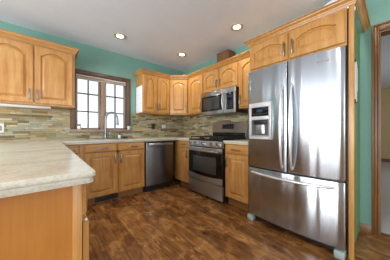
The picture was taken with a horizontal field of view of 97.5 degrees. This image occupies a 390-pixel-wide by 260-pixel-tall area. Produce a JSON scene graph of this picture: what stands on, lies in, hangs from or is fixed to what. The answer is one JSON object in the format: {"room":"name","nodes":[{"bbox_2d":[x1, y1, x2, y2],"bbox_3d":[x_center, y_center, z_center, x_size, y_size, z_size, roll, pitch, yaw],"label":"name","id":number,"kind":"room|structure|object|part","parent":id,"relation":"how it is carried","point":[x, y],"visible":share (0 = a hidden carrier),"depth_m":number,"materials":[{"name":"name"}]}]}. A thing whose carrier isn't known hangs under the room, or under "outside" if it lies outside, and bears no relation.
{"room":"kitchen","nodes":[
{"label":"kitchen","id":0,"kind":"room"},
{"bbox_2d":[0,21,183,175],"bbox_3d":[-2.543,-0.193,2.303,6.120,2.490,0.132,0,0,-41],"label":"wall","id":1,"kind":"structure","parent":0,"point":[20,124],"depth_m":2.84,"materials":[{"name":"teal paint"}]},
{"bbox_2d":[0,124,3,132],"bbox_3d":[-2.531,-0.033,2.220,0.072,0.115,0.008,0,0,-41],"label":"wall outlet","id":2,"kind":"object","parent":1,"relation":"attached to","point":[1,125],"visible":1,"depth_m":2.23,"materials":[{"name":"white plastic"}]},
{"bbox_2d":[0,36,74,109],"bbox_3d":[-2.165,-0.725,2.295,0.882,0.777,0.368,0,0,-41],"label":"upper cabinet","id":3,"kind":"object","parent":1,"relation":"attached to","point":[30,74],"visible":1,"depth_m":2.21,"materials":[{"name":"brown wood"}]},
{"bbox_3d":[-2.231,-0.726,2.057,0.413,0.735,0.020,0,0,-41],"label":"door","id":4,"kind":"part","parent":3,"relation":"part of","materials":[{"name":"brown wood"}]},
{"bbox_2d":[0,103,50,108],"bbox_3d":[-2.248,-0.317,2.221,0.580,0.036,0.100,0,0,-41],"label":"light","id":5,"kind":"object","parent":3,"relation":"attached to","point":[1,104],"visible":0.98,"depth_m":2.21,"materials":[{"name":"white plastic"}]},
{"bbox_2d":[0,29,78,58],"bbox_3d":[-2.152,-1.149,2.318,0.933,0.070,0.374,0,0,-41],"label":"crown molding","id":6,"kind":"structure","parent":3,"relation":"attached to","point":[4,33],"depth_m":2.21,"materials":[{"name":"brown wood"}]},
{"bbox_3d":[-1.913,-0.726,2.330,0.394,0.735,0.020,0,0,-41],"label":"door","id":7,"kind":"part","parent":3,"relation":"part of","materials":[{"name":"brown wood"}]},
{"bbox_2d":[0,107,182,140],"bbox_3d":[-1.462,-0.098,3.154,3.108,0.470,0.012,0,0,-41],"label":"backsplash","id":8,"kind":"structure","parent":1,"relation":"attached to","point":[20,124],"depth_m":2.60,"materials":[{"name":"stone"}]},
{"bbox_2d":[69,68,131,131],"bbox_3d":[-1.646,-0.488,3.050,0.975,1.020,0.170,0,0,-41],"label":"window","id":9,"kind":"structure","parent":1,"relation":"in","point":[101,95],"depth_m":3.02,"materials":[{"name":"brown wood"}]},
{"bbox_3d":[-1.834,-0.476,2.934,0.361,0.906,0.040,0,0,-41],"label":"sash","id":10,"kind":"part","parent":9,"relation":"part of","materials":[{"name":"glass"}]},
{"bbox_3d":[-1.646,-0.001,3.050,0.975,0.045,0.170,0,0,-41],"label":"sill","id":11,"kind":"part","parent":9,"relation":"part of","materials":[{"name":"brown wood"}]},
{"bbox_2d":[76,74,125,85],"bbox_3d":[-1.637,-0.892,3.040,0.793,0.070,0.036,0,0,-41],"label":"window shade","id":12,"kind":"object","parent":9,"relation":"attached to","point":[78,76],"visible":0.88,"depth_m":2.99,"materials":[{"name":"fabric"}]},
{"bbox_3d":[-1.505,-0.476,3.217,0.366,0.906,0.040,0,0,-41],"label":"sash","id":13,"kind":"part","parent":9,"relation":"part of","materials":[{"name":"glass"}]},
{"bbox_2d":[136,73,169,115],"bbox_3d":[-0.830,-0.698,3.445,0.583,0.730,0.368,0,0,-41],"label":"upper cabinet","id":14,"kind":"object","parent":1,"relation":"attached to","point":[155,90],"visible":1,"depth_m":3.31,"materials":[{"name":"brown wood"}]},
{"bbox_2d":[136,85,141,112],"bbox_3d":[-1.070,-0.598,3.275,0.002,0.500,0.286,0,0,-41],"label":"paper sheet","id":15,"kind":"object","parent":14,"relation":"attached to","point":[138,89],"visible":1,"depth_m":3.26,"materials":[{"name":"white paper"}]},
{"bbox_3d":[-0.847,-0.699,3.249,0.276,0.688,0.020,0,0,-41],"label":"door","id":16,"kind":"part","parent":14,"relation":"part of","materials":[{"name":"brown wood"}]},
{"bbox_3d":[-0.628,-0.699,3.438,0.271,0.688,0.020,0,0,-41],"label":"door","id":17,"kind":"part","parent":14,"relation":"part of","materials":[{"name":"brown wood"}]},
{"bbox_2d":[133,50,249,78],"bbox_3d":[-0.075,-1.097,3.092,2.319,0.067,0.716,0,0,23],"label":"crown molding","id":18,"kind":"structure","parent":14,"relation":"on","point":[245,54],"depth_m":3.15,"materials":[{"name":"brown wood"}]},
{"bbox_2d":[163,79,197,116],"bbox_3d":[-0.313,-0.698,3.745,0.591,0.730,0.588,0,0,-41],"label":"upper cabinet","id":19,"kind":"object","parent":1,"relation":"attached to","point":[178,88],"visible":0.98,"depth_m":3.51,"materials":[{"name":"brown wood"}]},
{"bbox_3d":[-0.336,-0.699,3.519,0.355,0.688,0.020,0,0,4],"label":"door","id":20,"kind":"part","parent":19,"relation":"part of","materials":[{"name":"brown wood"}]},
{"bbox_2d":[0,0,389,87],"bbox_3d":[2.041,-1.488,1.639,12.200,0.100,7.120,0,0,-41],"label":"ceiling","id":21,"kind":"structure","parent":0,"point":[155,31],"depth_m":2.27,"materials":[{"name":"paint"}]},
{"bbox_2d":[114,33,125,38],"bbox_3d":[-1.139,-1.433,2.597,0.176,0.010,0.176,0,0,-41],"label":"recessed light","id":22,"kind":"object","parent":21,"relation":"in","point":[119,35],"visible":1,"depth_m":2.59,"materials":[{"name":"white"}]},
{"bbox_2d":[177,52,186,56],"bbox_3d":[-0.248,-1.433,3.224,0.176,0.010,0.176,0,0,-41],"label":"recessed light","id":23,"kind":"object","parent":21,"relation":"in","point":[181,54],"visible":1,"depth_m":3.22,"materials":[{"name":"white"}]},
{"bbox_2d":[230,23,242,30],"bbox_3d":[0.580,-1.433,2.370,0.176,0.010,0.176,0,0,-41],"label":"recessed light","id":24,"kind":"object","parent":21,"relation":"in","point":[235,27],"visible":1,"depth_m":2.37,"materials":[{"name":"white"}]},
{"bbox_2d":[86,162,389,259],"bbox_3d":[2.041,1.102,1.639,12.200,0.100,7.120,0,0,-41],"label":"floor","id":25,"kind":"structure","parent":0,"point":[175,221],"depth_m":1.75,"materials":[{"name":"brown wood"}]},
{"bbox_2d":[0,184,88,259],"bbox_3d":[-0.822,0.616,0.663,0.688,0.872,0.662,0,0,-41],"label":"base cabinet","id":26,"kind":"object","parent":25,"relation":"on","point":[53,224],"visible":0.68,"depth_m":0.54,"materials":[{"name":"brown wood"}]},
{"bbox_3d":[-0.405,0.616,0.588,0.028,0.872,0.004,0,0,-41],"label":"corner trim","id":27,"kind":"part","parent":26,"relation":"part of","materials":[{"name":"brown wood"}]},
{"bbox_3d":[-0.603,0.249,0.855,0.020,0.110,0.617,0,0,-41],"label":"drawer","id":28,"kind":"part","parent":26,"relation":"part of","materials":[{"name":"brown wood"}]},
{"bbox_3d":[-0.599,0.630,0.859,0.020,0.600,0.617,0,0,-41],"label":"door","id":29,"kind":"part","parent":26,"relation":"part of","materials":[{"name":"brown wood"}]},
{"bbox_2d":[65,144,82,159],"bbox_3d":[-1.781,0.616,2.434,0.250,0.872,0.648,0,0,-41],"label":"base cabinet","id":30,"kind":"object","parent":25,"relation":"on","point":[77,149],"visible":0.2,"depth_m":2.26,"materials":[{"name":"brown wood"}]},
{"bbox_3d":[-1.610,0.249,2.216,0.185,0.110,0.020,0,0,-41],"label":"drawer","id":31,"kind":"part","parent":30,"relation":"part of","materials":[{"name":"brown wood"}]},
{"bbox_2d":[0,136,199,197],"bbox_3d":[-0.577,0.158,2.147,3.076,0.040,2.666,0,0,-41],"label":"countertop","id":32,"kind":"structure","parent":30,"relation":"on","point":[32,166],"depth_m":0.70,"materials":[{"name":"beige stone"}]},
{"bbox_2d":[85,138,135,139],"bbox_3d":[-1.364,0.263,2.804,0.704,0.258,0.444,0,0,-41],"label":"sink","id":33,"kind":"object","parent":32,"relation":"in","point":[106,138],"visible":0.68,"depth_m":2.91,"materials":[{"name":"silver metal"}]},
{"bbox_2d":[104,112,118,138],"bbox_3d":[-1.444,-0.095,2.963,0.272,0.465,0.077,0,0,7],"label":"faucet","id":34,"kind":"object","parent":32,"relation":"on","point":[108,113],"visible":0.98,"depth_m":2.95,"materials":[{"name":"silver metal"}]},
{"bbox_2d":[83,141,144,204],"bbox_3d":[-1.354,0.616,2.801,0.872,0.872,0.648,0,0,-41],"label":"base cabinet","id":35,"kind":"object","parent":25,"relation":"on","point":[119,167],"visible":0.9,"depth_m":2.56,"materials":[{"name":"brown wood"}]},
{"bbox_3d":[-1.338,0.249,2.450,0.410,0.110,0.020,0,0,-41],"label":"drawer","id":36,"kind":"part","parent":35,"relation":"part of","materials":[{"name":"brown wood"}]},
{"bbox_3d":[-1.338,0.624,2.450,0.410,0.613,0.020,0,0,-41],"label":"door","id":37,"kind":"part","parent":35,"relation":"part of","materials":[{"name":"brown wood"}]},
{"bbox_2d":[95,193,117,202],"bbox_3d":[-1.318,0.997,2.567,0.320,0.086,0.008,0,0,-41],"label":"vent register","id":38,"kind":"object","parent":35,"relation":"attached to","point":[115,195],"visible":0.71,"depth_m":2.56,"materials":[{"name":"black plastic"}]},
{"bbox_3d":[-1.006,0.249,2.736,0.410,0.110,0.020,0,0,-41],"label":"drawer","id":39,"kind":"part","parent":35,"relation":"part of","materials":[{"name":"brown wood"}]},
{"bbox_3d":[-1.006,0.624,2.736,0.410,0.613,0.020,0,0,-41],"label":"door","id":40,"kind":"part","parent":35,"relation":"part of","materials":[{"name":"brown wood"}]},
{"bbox_2d":[143,140,172,191],"bbox_3d":[-0.803,0.617,3.256,0.542,0.870,0.658,0,0,-41],"label":"dishwasher","id":41,"kind":"object","parent":25,"relation":"on","point":[158,154],"visible":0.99,"depth_m":3.01,"materials":[{"name":"silver metal"}]},
{"bbox_3d":[-0.669,1.002,3.099,0.542,0.100,0.030,0,0,-41],"label":"toe plate","id":42,"kind":"part","parent":41,"relation":"part of","materials":[{"name":"black plastic"}]},
{"bbox_3d":[-0.595,0.233,3.025,0.473,0.038,0.036,0,0,-41],"label":"handle","id":43,"kind":"part","parent":41,"relation":"part of","materials":[{"name":"silver metal"}]},
{"bbox_2d":[175,140,189,186],"bbox_3d":[-0.041,0.616,3.376,0.648,0.872,0.495,0,0,-41],"label":"base cabinet","id":44,"kind":"object","parent":25,"relation":"on","point":[181,146],"visible":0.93,"depth_m":3.18,"materials":[{"name":"brown wood"}]},
{"bbox_3d":[-0.193,0.249,3.128,0.020,0.110,0.272,0,0,-41],"label":"drawer","id":45,"kind":"part","parent":44,"relation":"part of","materials":[{"name":"brown wood"}]},
{"bbox_3d":[-0.193,0.624,3.128,0.020,0.613,0.272,0,0,-41],"label":"door","id":46,"kind":"part","parent":44,"relation":"part of","materials":[{"name":"brown wood"}]},
{"bbox_2d":[188,121,247,202],"bbox_3d":[0.351,0.448,2.873,0.716,1.208,0.760,0,0,-41],"label":"gas range","id":47,"kind":"object","parent":25,"relation":"on","point":[206,153],"visible":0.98,"depth_m":2.68,"materials":[{"name":"silver metal"}]},
{"bbox_3d":[0.106,0.310,2.662,0.068,0.025,0.663,0,0,-41],"label":"handle","id":48,"kind":"part","parent":47,"relation":"part of","materials":[{"name":"silver metal"}]},
{"bbox_3d":[0.144,0.205,2.694,0.047,0.094,0.760,0,0,-41],"label":"control panel","id":49,"kind":"part","parent":47,"relation":"part of","materials":[{"name":"silver metal"}]},
{"bbox_3d":[0.147,0.905,2.697,0.046,0.203,0.752,0,0,-41],"label":"warming drawer","id":50,"kind":"part","parent":47,"relation":"part of","materials":[{"name":"silver metal"}]},
{"bbox_3d":[0.147,0.525,2.697,0.046,0.530,0.752,0,0,-41],"label":"oven door","id":51,"kind":"part","parent":47,"relation":"part of","materials":[{"name":"black glass"}]},
{"bbox_2d":[189,138,241,141],"bbox_3d":[0.363,0.145,2.883,0.580,0.022,0.760,0,0,-41],"label":"cooktop","id":52,"kind":"object","parent":47,"relation":"in","point":[190,139],"depth_m":2.71,"materials":[{"name":"black metal"}]},
{"bbox_2d":[225,143,248,210],"bbox_3d":[0.762,0.616,2.444,0.648,0.872,0.405,0,0,-41],"label":"base cabinet","id":53,"kind":"object","parent":25,"relation":"on","point":[236,155],"visible":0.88,"depth_m":2.27,"materials":[{"name":"brown wood"}]},
{"bbox_2d":[223,139,247,144],"bbox_3d":[0.772,0.158,2.452,0.634,0.040,0.407,0,0,-41],"label":"countertop","id":54,"kind":"structure","parent":53,"relation":"on","point":[243,141],"depth_m":2.28,"materials":[{"name":"beige stone"}]},
{"bbox_3d":[0.556,0.253,2.260,0.020,0.114,0.355,0,0,-41],"label":"drawer","id":55,"kind":"part","parent":53,"relation":"part of","materials":[{"name":"brown wood"}]},
{"bbox_2d":[247,46,347,259],"bbox_3d":[1.128,0.177,1.894,0.771,1.750,0.890,0,0,-41],"label":"refrigerator","id":56,"kind":"object","parent":25,"relation":"on","point":[298,107],"visible":0.99,"depth_m":1.57,"materials":[{"name":"silver metal"}]},
{"bbox_3d":[0.804,-0.140,1.900,0.126,1.101,0.459,0,0,-41],"label":"door","id":57,"kind":"part","parent":56,"relation":"part of","materials":[{"name":"silver metal"}]},
{"bbox_3d":[0.850,-0.035,1.691,0.085,0.832,0.030,0,0,-41],"label":"handle","id":58,"kind":"part","parent":56,"relation":"part of","materials":[{"name":"metal"}]},
{"bbox_3d":[0.909,-0.035,1.623,0.085,0.832,0.030,0,0,-41],"label":"handle","id":59,"kind":"part","parent":56,"relation":"part of","materials":[{"name":"metal"}]},
{"bbox_3d":[0.880,0.477,1.680,0.100,0.027,0.766,0,0,-41],"label":"handle","id":60,"kind":"part","parent":56,"relation":"part of","materials":[{"name":"metal"}]},
{"bbox_3d":[0.945,0.701,1.736,0.126,0.547,0.890,0,0,-41],"label":"freezer drawer","id":61,"kind":"part","parent":56,"relation":"part of","materials":[{"name":"silver metal"}]},
{"bbox_3d":[1.097,-0.140,1.560,0.126,1.101,0.425,0,0,-41],"label":"door","id":62,"kind":"part","parent":56,"relation":"part of","materials":[{"name":"silver metal"}]},
{"bbox_2d":[348,4,359,259],"bbox_3d":[1.512,0.015,1.604,0.643,2.075,0.044,0,0,-41],"label":"end panel","id":63,"kind":"object","parent":25,"relation":"on","point":[353,33],"visible":1,"depth_m":1.40,"materials":[{"name":"brown wood"}]},
{"bbox_3d":[1.514,0.015,1.618,0.622,2.075,0.006,0,0,-41],"label":"panel","id":64,"kind":"part","parent":63,"relation":"part of","materials":[{"name":"brown wood"}]},
{"bbox_2d":[183,0,389,225],"bbox_3d":[2.045,-0.193,1.563,0.132,2.490,7.000,0,0,-41],"label":"wall","id":65,"kind":"structure","parent":0,"point":[378,10],"depth_m":1.79,"materials":[{"name":"teal paint"}]},
{"bbox_2d":[188,73,203,114],"bbox_3d":[0.105,-0.698,3.429,0.368,0.730,0.472,0,0,-41],"label":"upper cabinet","id":66,"kind":"object","parent":65,"relation":"attached to","point":[195,84],"visible":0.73,"depth_m":3.32,"materials":[{"name":"brown wood"}]},
{"bbox_2d":[183,114,247,136],"bbox_3d":[0.435,-0.258,3.341,0.012,0.820,2.205,0,0,-41],"label":"backsplash","id":67,"kind":"structure","parent":65,"relation":"attached to","point":[200,125],"depth_m":3.63,"materials":[{"name":"stone"}]},
{"bbox_2d":[204,61,238,92],"bbox_3d":[0.510,-0.865,2.960,0.368,0.397,0.764,0,0,-41],"label":"upper cabinet","id":68,"kind":"object","parent":65,"relation":"attached to","point":[226,76],"visible":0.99,"depth_m":2.81,"materials":[{"name":"brown wood"}]},
{"bbox_3d":[0.282,-0.866,3.014,0.020,0.355,0.360,0,0,-41],"label":"door","id":69,"kind":"part","parent":68,"relation":"part of","materials":[{"name":"brown wood"}]},
{"bbox_2d":[200,86,247,115],"bbox_3d":[0.474,-0.470,2.928,0.462,0.385,0.757,0,0,-41],"label":"microwave","id":70,"kind":"object","parent":68,"relation":"attached to","point":[223,102],"visible":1,"depth_m":2.75,"materials":[{"name":"silver metal"}]},
{"bbox_3d":[0.297,-0.439,2.896,0.032,0.321,0.575,0,0,-41],"label":"door","id":71,"kind":"part","parent":70,"relation":"part of","materials":[{"name":"silver metal"}]},
{"bbox_3d":[0.433,-0.461,2.669,0.062,0.304,0.024,0,0,-41],"label":"handle","id":72,"kind":"part","parent":70,"relation":"part of","materials":[{"name":"silver metal"}]},
{"bbox_3d":[0.531,-0.458,2.601,0.002,0.260,0.127,0,0,-41],"label":"touch panel","id":73,"kind":"part","parent":70,"relation":"part of","materials":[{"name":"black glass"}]},
{"bbox_3d":[0.546,-0.439,2.609,0.030,0.321,0.179,0,0,-41],"label":"control panel","id":74,"kind":"part","parent":70,"relation":"part of","materials":[{"name":"silver metal"}]},
{"bbox_2d":[216,49,234,67],"bbox_3d":[0.549,-1.222,3.046,0.200,0.316,0.270,0,0,-41],"label":"box","id":75,"kind":"object","parent":68,"relation":"on","point":[228,53],"visible":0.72,"depth_m":2.96,"materials":[{"name":"brown wood"}]},
{"bbox_3d":[0.530,-0.866,2.726,0.020,0.355,0.360,0,0,-41],"label":"door","id":76,"kind":"part","parent":68,"relation":"part of","materials":[{"name":"brown wood"}]},
{"bbox_2d":[239,57,249,109],"bbox_3d":[0.883,-0.698,2.526,0.368,0.730,0.376,0,0,-41],"label":"upper cabinet","id":77,"kind":"object","parent":65,"relation":"attached to","point":[244,64],"visible":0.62,"depth_m":2.51,"materials":[{"name":"brown wood"}]},
{"bbox_2d":[250,7,347,71],"bbox_3d":[1.184,-0.867,1.944,0.696,0.313,0.896,0,0,-41],"label":"upper cabinet","id":78,"kind":"object","parent":65,"relation":"attached to","point":[330,31],"visible":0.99,"depth_m":1.64,"materials":[{"name":"brown wood"}]},
{"bbox_3d":[0.812,-0.868,1.916,0.020,0.271,0.430,0,0,-41],"label":"door","id":79,"kind":"part","parent":78,"relation":"part of","materials":[{"name":"brown wood"}]},
{"bbox_3d":[0.911,-0.837,1.757,0.037,0.140,0.015,0,0,-41],"label":"handle","id":80,"kind":"part","parent":78,"relation":"part of","materials":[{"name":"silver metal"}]},
{"bbox_2d":[244,0,370,47],"bbox_3d":[1.200,-1.053,1.929,0.696,0.058,1.052,0,0,-41],"label":"crown molding","id":81,"kind":"structure","parent":78,"relation":"on","point":[360,5],"depth_m":1.60,"materials":[{"name":"brown wood"}]},
{"bbox_3d":[1.104,-0.868,1.577,0.020,0.271,0.424,0,0,-41],"label":"door","id":82,"kind":"part","parent":78,"relation":"part of","materials":[{"name":"brown wood"}]},
{"bbox_2d":[316,0,355,19],"bbox_3d":[1.455,-1.208,1.781,0.121,0.368,0.352,0,0,-41],"label":"plate","id":83,"kind":"object","parent":78,"relation":"on","point":[329,1],"visible":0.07,"depth_m":1.81,"materials":[{"name":"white ceramic"}]},
{"bbox_2d":[360,222,371,233],"bbox_3d":[1.776,1.013,1.781,0.016,0.078,0.088,0,0,-41],"label":"baseboard","id":84,"kind":"structure","parent":65,"relation":"attached to","point":[367,228],"depth_m":1.78,"materials":[{"name":"brown wood"}]},
{"bbox_2d":[372,20,389,238],"bbox_3d":[2.184,-0.007,1.391,0.146,2.118,1.034,0,0,-41],"label":"door frame","id":85,"kind":"structure","parent":65,"relation":"in","point":[379,30],"depth_m":1.72,"materials":[{"name":"brown wood"}]},
{"bbox_2d":[355,59,357,102],"bbox_3d":[1.470,-0.443,1.563,0.164,0.379,0.018,0,0,-41],"label":"memo board","id":86,"kind":"object","parent":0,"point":[356,62],"visible":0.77,"depth_m":1.54,"materials":[{"name":"white plastic"}]},
{"bbox_3d":[1.449,-0.443,1.545,0.100,0.370,0.016,0,0,-41],"label":"frame","id":87,"kind":"part","parent":86,"relation":"part of","materials":[{"name":"white plastic"}]},
{"bbox_2d":[381,87,389,158],"bbox_3d":[6.534,-0.193,5.693,0.100,2.490,4.600,0,0,-41],"label":"wall","id":88,"kind":"structure","parent":0,"point":[385,92],"depth_m":5.76,"materials":[{"name":"beige paint"}]}
]}

